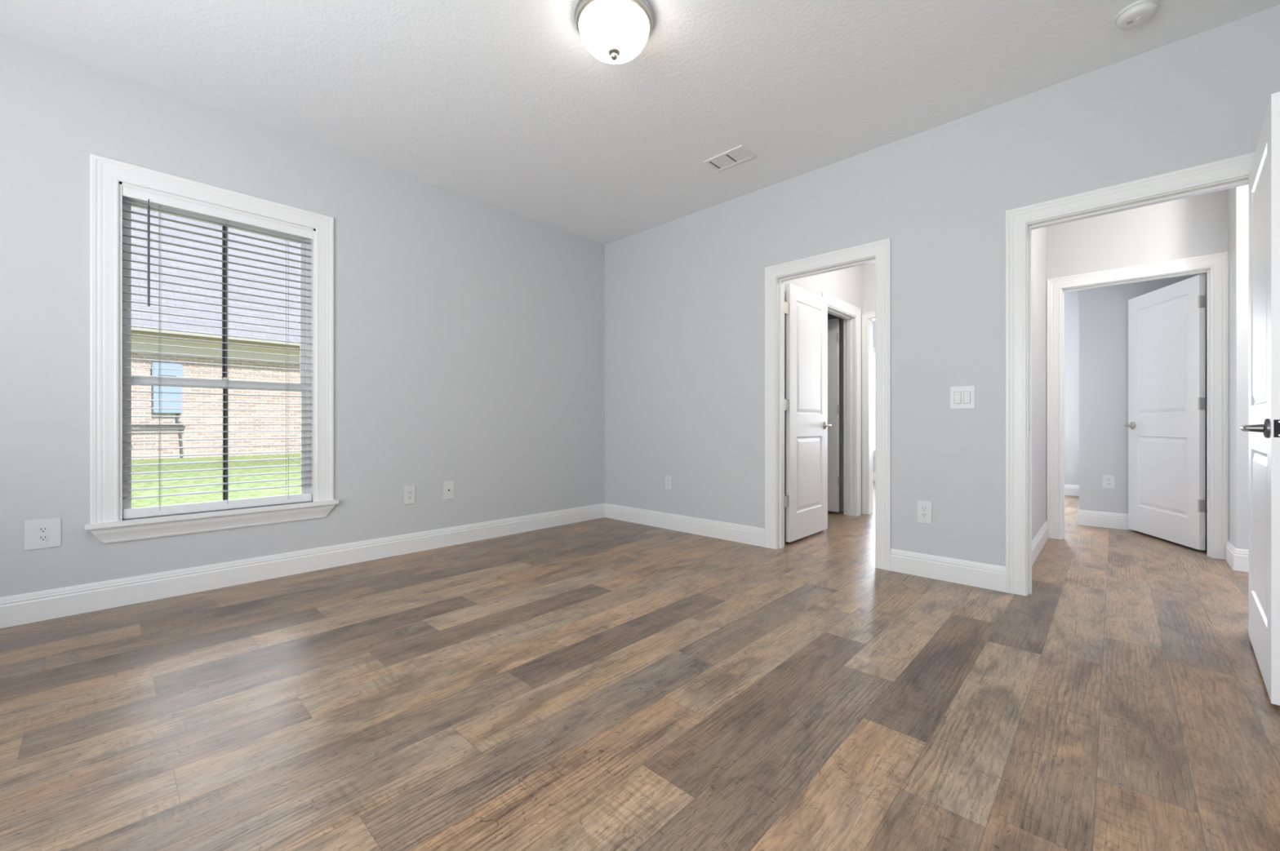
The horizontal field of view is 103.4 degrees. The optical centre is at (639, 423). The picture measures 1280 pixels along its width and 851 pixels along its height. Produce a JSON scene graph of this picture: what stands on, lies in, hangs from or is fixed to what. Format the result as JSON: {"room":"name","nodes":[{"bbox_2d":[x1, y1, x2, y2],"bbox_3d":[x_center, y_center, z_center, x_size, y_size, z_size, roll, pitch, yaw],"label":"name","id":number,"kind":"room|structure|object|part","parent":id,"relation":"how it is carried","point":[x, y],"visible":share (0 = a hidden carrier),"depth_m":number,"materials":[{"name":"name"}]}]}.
{"room":"empty bedroom","nodes":[
{"label":"empty bedroom","id":0,"kind":"room"},
{"bbox_2d":[0,33,604,597],"bbox_3d":[-0.342,-0.428,5.210,0.150,2.740,10.500,0,0,43],"label":"wall","id":1,"kind":"structure","parent":0,"point":[469,333],"depth_m":3.41,"materials":[{"name":"grey paint"}]},
{"bbox_2d":[24,517,61,551],"bbox_3d":[-2.857,0.529,2.419,0.009,0.140,0.115,0,0,43],"label":"electrical outlet","id":2,"kind":"object","parent":1,"relation":"attached to","point":[42,533],"visible":1,"depth_m":2.42,"materials":[{"name":"white plastic"}]},
{"bbox_2d":[37,526,48,533],"bbox_3d":[-2.855,0.509,2.417,0.002,0.027,0.033,0,0,43],"label":"receptacle","id":3,"kind":"object","parent":2,"relation":"attached to","point":[40,529],"depth_m":2.42,"materials":[{"name":"grey plastic"}]},
{"bbox_2d":[37,534,48,541],"bbox_3d":[-2.855,0.548,2.417,0.002,0.027,0.033,0,0,43],"label":"receptacle","id":4,"kind":"object","parent":2,"relation":"attached to","point":[40,537],"depth_m":2.42,"materials":[{"name":"grey plastic"}]},
{"bbox_2d":[84,153,338,544],"bbox_3d":[-2.422,-0.368,2.960,0.202,1.960,1.116,0,0,43],"label":"window","id":5,"kind":"structure","parent":1,"relation":"in","point":[108,176],"depth_m":2.75,"materials":[{"name":"white paint"}]},
{"bbox_3d":[-2.470,-0.367,3.005,0.060,1.738,0.856,0,0,43],"label":"frame","id":6,"kind":"part","parent":5,"relation":"part of","materials":[{"name":"white plastic"}]},
{"bbox_3d":[-2.476,-0.716,3.011,0.023,0.985,0.812,0,0,43],"label":"sash","id":7,"kind":"part","parent":5,"relation":"part of","materials":[{"name":"white plastic"}]},
{"bbox_3d":[-2.458,0.113,2.994,0.023,0.733,0.812,0,0,43],"label":"sash","id":8,"kind":"part","parent":5,"relation":"part of","materials":[{"name":"white plastic"}]},
{"bbox_2d":[122,185,313,519],"bbox_3d":[-2.410,-0.368,2.948,0.081,1.738,0.858,0,0,43],"label":"blind","id":9,"kind":"object","parent":5,"relation":"attached to","point":[128,193],"visible":1,"depth_m":2.90,"materials":[{"name":"white plastic"}]},
{"bbox_3d":[-2.612,-0.363,2.751,0.055,1.670,0.008,0,0,43],"label":"ladder cord","id":10,"kind":"part","parent":9,"relation":"part of","materials":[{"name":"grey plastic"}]},
{"bbox_3d":[-2.419,0.475,2.957,0.050,0.052,0.850,0,0,43],"label":"rail","id":11,"kind":"part","parent":9,"relation":"part of","materials":[{"name":"white plastic"}]},
{"bbox_3d":[-2.417,-0.363,2.960,0.055,1.670,0.008,0,0,43],"label":"ladder cord","id":12,"kind":"part","parent":9,"relation":"part of","materials":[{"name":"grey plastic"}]},
{"bbox_3d":[-2.214,-0.363,3.175,0.055,1.670,0.008,0,0,43],"label":"ladder cord","id":13,"kind":"part","parent":9,"relation":"part of","materials":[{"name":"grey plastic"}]},
{"bbox_2d":[0,503,604,628],"bbox_3d":[-2.063,0.872,3.260,0.014,0.140,5.000,0,0,43],"label":"baseboard","id":14,"kind":"structure","parent":1,"relation":"attached to","point":[36,606],"depth_m":2.98,"materials":[{"name":"white paint"}]},
{"bbox_2d":[404,485,415,505],"bbox_3d":[-1.676,0.521,3.676,0.009,0.135,0.080,0,0,43],"label":"electrical outlet","id":15,"kind":"object","parent":1,"relation":"attached to","point":[409,491],"visible":1,"depth_m":3.67,"materials":[{"name":"white plastic"}]},
{"bbox_2d":[443,480,453,499],"bbox_3d":[-1.471,0.514,3.888,0.015,0.138,0.082,0,0,43],"label":"plate","id":16,"kind":"object","parent":1,"relation":"attached to","point":[448,486],"visible":1,"depth_m":3.89,"materials":[{"name":"white plastic"}]},
{"bbox_2d":[0,480,1279,850],"bbox_3d":[2.284,1.002,2.674,7.450,0.120,10.700,0,0,43],"label":"floor","id":17,"kind":"structure","parent":0,"point":[604,684],"depth_m":1.68,"materials":[{"name":"wood"}]},
{"bbox_2d":[0,0,1279,244],"bbox_3d":[2.284,-1.858,2.674,7.450,0.120,10.700,0,0,43],"label":"ceiling","id":18,"kind":"structure","parent":0,"point":[504,104],"depth_m":2.58,"materials":[{"name":"white paint"}]},
{"bbox_2d":[574,0,653,64],"bbox_3d":[-0.114,-1.705,2.236,0.350,0.187,0.350,0,0,43],"label":"ceiling light","id":19,"kind":"object","parent":18,"relation":"attached to","point":[615,32],"visible":1,"depth_m":2.16,"materials":[{"name":"white glass"}]},
{"bbox_2d":[703,145,755,171],"bbox_3d":[0.608,-1.794,3.425,0.300,0.009,0.180,0,0,43],"label":"ceiling vent","id":20,"kind":"object","parent":18,"relation":"in","point":[737,155],"visible":1,"depth_m":3.42,"materials":[{"name":"silver metal"}]},
{"bbox_2d":[1115,0,1159,29],"bbox_3d":[2.164,-1.777,2.201,0.140,0.043,0.140,0,0,43],"label":"smoke detector","id":21,"kind":"object","parent":18,"relation":"attached to","point":[1137,13],"visible":1,"depth_m":2.18,"materials":[{"name":"white plastic"}]},
{"bbox_2d":[784,265,862,541],"bbox_3d":[1.641,-0.428,4.640,0.120,2.740,1.855,0,0,43],"label":"wall","id":22,"kind":"structure","parent":0,"point":[845,285],"depth_m":4.83,"materials":[{"name":"grey paint"}]},
{"bbox_2d":[783,283,831,542],"bbox_3d":[1.356,-0.083,4.141,0.158,2.006,0.808,0,0,43],"label":"door","id":23,"kind":"structure","parent":22,"relation":"in","point":[806,402],"depth_m":4.11,"materials":[{"name":"white paint"}]},
{"bbox_3d":[1.592,0.017,4.321,0.062,0.066,0.149,0,0,43],"label":"handle","id":24,"kind":"part","parent":23,"relation":"part of","materials":[{"name":"silver metal"}]},
{"bbox_2d":[827,318,839,512],"bbox_3d":[1.800,-0.085,5.477,0.731,2.003,0.158,0,0,43],"label":"door","id":25,"kind":"structure","parent":22,"relation":"in","point":[833,324],"depth_m":5.25,"materials":[{"name":"white paint"}]},
{"bbox_2d":[821,292,860,515],"bbox_3d":[1.910,-0.119,4.912,0.138,2.122,0.914,0,0,43],"label":"door frame","id":26,"kind":"structure","parent":22,"relation":"attached to","point":[851,314],"depth_m":5.17,"materials":[{"name":"white paint"}]},
{"bbox_2d":[827,262,875,511],"bbox_3d":[2.205,-0.428,5.462,3.215,2.740,0.115,0,0,43],"label":"wall","id":27,"kind":"structure","parent":0,"point":[868,270],"depth_m":5.41,"materials":[{"name":"grey paint"}]},
{"bbox_2d":[862,311,875,514],"bbox_3d":[2.673,-0.101,5.010,0.873,2.085,0.134,0,0,43],"label":"door frame","id":28,"kind":"structure","parent":27,"relation":"attached to","point":[868,318],"depth_m":5.24,"materials":[{"name":"white paint"}]},
{"bbox_2d":[604,4,1279,566],"bbox_3d":[1.261,-0.428,3.645,4.330,2.740,0.115,0,0,43],"label":"wall","id":29,"kind":"structure","parent":0,"point":[685,296],"depth_m":3.13,"materials":[{"name":"grey paint"}]},
{"bbox_2d":[665,475,671,489],"bbox_3d":[0.254,0.527,4.508,0.072,0.118,0.008,0,0,43],"label":"electrical outlet","id":30,"kind":"object","parent":29,"relation":"attached to","point":[668,478],"visible":1,"depth_m":4.50,"materials":[{"name":"white plastic"}]},
{"bbox_2d":[604,503,1005,592],"bbox_3d":[0.841,0.872,3.951,3.298,0.140,0.014,0,0,43],"label":"baseboard","id":31,"kind":"structure","parent":29,"relation":"attached to","point":[988,576],"depth_m":3.22,"materials":[{"name":"white paint"}]},
{"bbox_2d":[764,238,891,571],"bbox_3d":[1.323,-0.122,3.587,0.894,2.127,0.152,0,0,43],"label":"door frame","id":32,"kind":"structure","parent":29,"relation":"attached to","point":[878,252],"depth_m":3.50,"materials":[{"name":"white paint"}]},
{"bbox_2d":[917,500,932,524],"bbox_3d":[1.747,0.544,3.103,0.080,0.135,0.009,0,0,43],"label":"electrical outlet","id":33,"kind":"object","parent":29,"relation":"attached to","point":[924,508],"visible":1,"depth_m":3.10,"materials":[{"name":"white plastic"}]},
{"bbox_2d":[921,506,927,511],"bbox_3d":[1.745,0.524,3.101,0.033,0.027,0.002,0,0,43],"label":"receptacle","id":34,"kind":"object","parent":33,"relation":"attached to","point":[923,508],"depth_m":3.10,"materials":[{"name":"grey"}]},
{"bbox_2d":[921,512,927,517],"bbox_3d":[1.745,0.563,3.101,0.033,0.027,0.002,0,0,43],"label":"receptacle","id":35,"kind":"object","parent":33,"relation":"attached to","point":[923,514],"depth_m":3.10,"materials":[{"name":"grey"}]},
{"bbox_2d":[950,386,974,408],"bbox_3d":[1.891,-0.152,2.965,0.124,0.132,0.014,0,0,43],"label":"light switch","id":36,"kind":"object","parent":29,"relation":"attached to","point":[962,397],"visible":1,"depth_m":2.96,"materials":[{"name":"white plastic"}]},
{"bbox_3d":[1.909,-0.152,2.949,0.037,0.071,0.001,0,0,43],"label":"rocker frame","id":37,"kind":"part","parent":36,"relation":"part of","materials":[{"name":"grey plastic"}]},
{"bbox_2d":[1005,152,1254,595],"bbox_3d":[2.451,-0.122,2.527,0.999,2.127,0.152,0,0,43],"label":"door frame","id":38,"kind":"structure","parent":29,"relation":"attached to","point":[1232,172],"depth_m":2.77,"materials":[{"name":"white paint"}]},
{"bbox_2d":[1240,91,1279,706],"bbox_3d":[2.384,-0.081,1.925,0.811,2.010,0.158,0,0,-43],"label":"door","id":39,"kind":"structure","parent":29,"relation":"in","point":[1264,427],"depth_m":1.74,"materials":[{"name":"white paint"}]},
{"bbox_3d":[2.136,0.017,1.759,0.149,0.066,0.062,0,0,-43],"label":"handle","id":40,"kind":"part","parent":39,"relation":"part of","materials":[{"name":"silver metal"}]},
{"bbox_3d":[2.091,0.017,1.651,0.008,0.058,0.025,0,0,-43],"label":"latch plate","id":41,"kind":"part","parent":39,"relation":"part of","materials":[{"name":"black metal"}]},
{"bbox_2d":[872,290,1079,485],"bbox_3d":[4.988,-0.428,7.302,4.750,2.740,0.150,0,0,43],"label":"wall","id":42,"kind":"structure","parent":0,"point":[1071,298],"depth_m":6.59,"materials":[{"name":"grey paint"}]},
{"bbox_2d":[872,346,875,457],"bbox_3d":[4.239,-0.354,7.958,1.300,1.792,0.180,0,0,43],"label":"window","id":43,"kind":"structure","parent":42,"relation":"in","point":[873,348],"depth_m":8.35,"materials":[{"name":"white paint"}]},
{"bbox_2d":[872,472,1079,496],"bbox_3d":[4.477,0.872,7.671,3.500,0.140,0.014,0,0,43],"label":"baseboard","id":44,"kind":"structure","parent":42,"relation":"attached to","point":[1069,490],"depth_m":6.59,"materials":[{"name":"white paint"}]},
{"bbox_2d":[1031,226,1046,540],"bbox_3d":[2.782,-0.428,3.646,0.115,2.740,1.970,0,0,43],"label":"wall","id":45,"kind":"structure","parent":0,"point":[1038,235],"depth_m":3.75,"materials":[{"name":"grey paint"}]},
{"bbox_2d":[1031,520,1048,565],"bbox_3d":[2.756,0.872,3.523,0.014,0.140,1.715,0,0,43],"label":"baseboard","id":46,"kind":"structure","parent":45,"relation":"attached to","point":[1041,538],"depth_m":3.67,"materials":[{"name":"white paint"}]},
{"bbox_2d":[1046,189,1227,279],"bbox_3d":[3.792,-0.428,3.833,1.100,2.740,0.115,0,0,43],"label":"wall","id":47,"kind":"structure","parent":0,"point":[1193,226],"depth_m":3.79,"materials":[{"name":"grey paint"}]},
{"bbox_2d":[1046,252,1227,559],"bbox_3d":[3.756,-0.122,3.866,0.996,2.127,0.152,0,0,43],"label":"door frame","id":48,"kind":"structure","parent":47,"relation":"attached to","point":[1215,265],"depth_m":3.70,"materials":[{"name":"white paint"}]},
{"bbox_2d":[1079,272,1206,520],"bbox_3d":[5.067,-0.428,4.919,1.130,2.740,3.215,0,0,43],"label":"wall","id":49,"kind":"structure","parent":0,"point":[1103,311],"depth_m":4.58,"materials":[{"name":"grey paint"}]},
{"bbox_2d":[1102,475,1115,488],"bbox_3d":[4.229,0.527,4.558,0.085,0.120,0.009,0,0,43],"label":"electrical outlet","id":50,"kind":"object","parent":49,"relation":"attached to","point":[1108,481],"visible":1,"depth_m":4.56,"materials":[{"name":"white plastic"}]},
{"bbox_2d":[1076,509,1206,537],"bbox_3d":[5.250,0.872,5.269,0.944,0.140,2.454,0,0,43],"label":"baseboard","id":51,"kind":"structure","parent":49,"relation":"attached to","point":[1084,517],"depth_m":4.58,"materials":[{"name":"white paint"}]},
{"bbox_2d":[1124,274,1205,550],"bbox_3d":[4.205,-0.081,4.059,0.158,2.010,0.811,0,0,16],"label":"door","id":52,"kind":"structure","parent":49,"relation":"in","point":[1166,424],"depth_m":3.98,"materials":[{"name":"white paint"}]},
{"bbox_3d":[4.239,0.017,4.355,0.062,0.066,0.149,0,0,16],"label":"handle","id":53,"kind":"part","parent":52,"relation":"part of","materials":[{"name":"silver metal"}]},
{"bbox_2d":[1227,184,1248,550],"bbox_3d":[4.998,-0.428,2.379,2.890,2.740,0.350,0,0,43],"label":"wall","id":54,"kind":"structure","parent":0,"point":[1238,197],"depth_m":3.24,"materials":[{"name":"grey paint"}]},
{"bbox_2d":[1224,539,1248,572],"bbox_3d":[4.035,0.872,3.262,0.304,0.140,0.344,0,0,43],"label":"baseboard","id":55,"kind":"structure","parent":54,"relation":"attached to","point":[1237,559],"depth_m":3.23,"materials":[{"name":"white paint"}]},
{"label":"outside","id":56,"kind":"structure","parent":0,"visible":0},
{"bbox_2d":[131,453,301,508],"bbox_3d":[-14.981,1.117,18.837,39.850,0.450,80.000,0,0,43],"label":"ground","id":57,"kind":"structure","parent":56,"point":[177,500],"depth_m":8.79,"materials":[{"name":"green plant"}]},
{"bbox_2d":[131,206,301,460],"bbox_3d":[-18.208,-3.718,16.450,15.320,9.320,24.100,0,0,43],"label":"neighbor house","id":58,"kind":"structure","parent":57,"relation":"on","point":[136,331],"depth_m":14.05,"materials":[{"name":"brick"}]},
{"bbox_2d":[131,413,185,457],"bbox_3d":[-12.210,0.307,12.529,0.090,1.131,1.405,0,0,43],"label":"conduit pipe","id":59,"kind":"object","parent":58,"relation":"attached to","point":[180,429],"visible":0.71,"depth_m":12.85,"materials":[{"name":"grey metal"}]},
{"bbox_2d":[151,362,182,413],"bbox_3d":[-11.950,-0.888,12.776,0.170,1.260,0.560,0,0,43],"label":"window","id":60,"kind":"structure","parent":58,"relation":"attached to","point":[155,372],"depth_m":12.73,"materials":[{"name":"blue glass"}]}
]}

